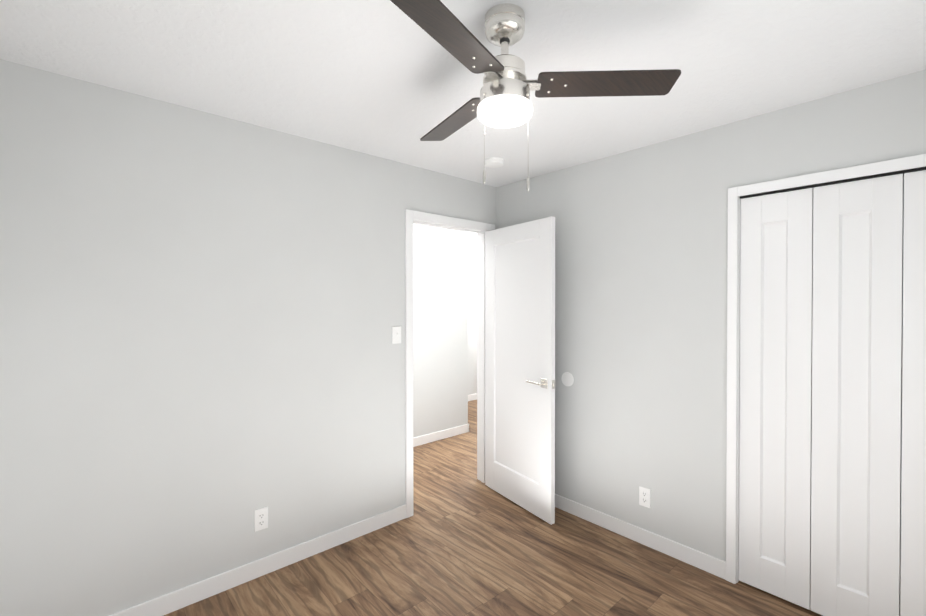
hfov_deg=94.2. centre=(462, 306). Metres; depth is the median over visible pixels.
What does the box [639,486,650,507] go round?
electrical outlet
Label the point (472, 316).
wall
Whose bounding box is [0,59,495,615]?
wall
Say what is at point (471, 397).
baseboard
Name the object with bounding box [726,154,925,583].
trim
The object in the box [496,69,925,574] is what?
wall
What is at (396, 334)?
light switch
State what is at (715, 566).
baseboard
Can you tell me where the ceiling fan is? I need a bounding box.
[390,0,680,190]
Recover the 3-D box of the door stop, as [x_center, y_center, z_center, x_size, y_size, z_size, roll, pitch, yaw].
[0.735,0.513,3.029,0.005,0.100,0.100,0,1,-42]
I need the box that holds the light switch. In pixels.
[392,326,400,343]
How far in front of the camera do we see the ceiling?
1.68 m
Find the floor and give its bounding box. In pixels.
[164,400,822,615]
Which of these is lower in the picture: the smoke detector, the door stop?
the door stop
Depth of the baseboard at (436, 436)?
4.63 m
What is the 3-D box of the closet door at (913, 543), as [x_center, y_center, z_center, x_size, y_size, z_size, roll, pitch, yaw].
[1.958,0.445,1.712,0.030,2.004,0.296,0,1,-42]
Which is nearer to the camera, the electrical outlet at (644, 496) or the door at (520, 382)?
the electrical outlet at (644, 496)
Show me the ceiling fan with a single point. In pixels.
(503, 101)
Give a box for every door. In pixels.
[485,216,555,524]
[738,188,812,609]
[810,173,902,615]
[900,170,925,615]
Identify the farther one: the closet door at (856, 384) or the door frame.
the door frame
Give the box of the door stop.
[561,372,573,385]
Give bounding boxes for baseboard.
[109,504,405,615]
[413,424,468,446]
[468,393,476,400]
[555,494,725,579]
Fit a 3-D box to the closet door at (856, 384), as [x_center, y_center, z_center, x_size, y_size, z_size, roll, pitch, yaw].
[1.759,0.443,1.935,0.030,2.004,0.296,0,1,-42]
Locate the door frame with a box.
[405,209,494,517]
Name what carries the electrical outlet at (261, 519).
attached to the wall at (202, 356)
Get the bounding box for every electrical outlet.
[254,507,267,531]
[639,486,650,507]
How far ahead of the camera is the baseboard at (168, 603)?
2.30 m
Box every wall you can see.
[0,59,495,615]
[413,224,467,437]
[468,239,476,394]
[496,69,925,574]
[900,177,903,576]
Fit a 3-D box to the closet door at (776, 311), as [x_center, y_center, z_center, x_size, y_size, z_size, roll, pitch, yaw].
[1.560,0.441,2.157,0.030,2.004,0.296,0,1,-42]
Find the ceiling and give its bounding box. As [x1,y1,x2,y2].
[0,0,925,239]
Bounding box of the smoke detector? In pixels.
[485,157,504,167]
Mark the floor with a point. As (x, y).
(463, 540)
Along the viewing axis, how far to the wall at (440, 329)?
4.62 m

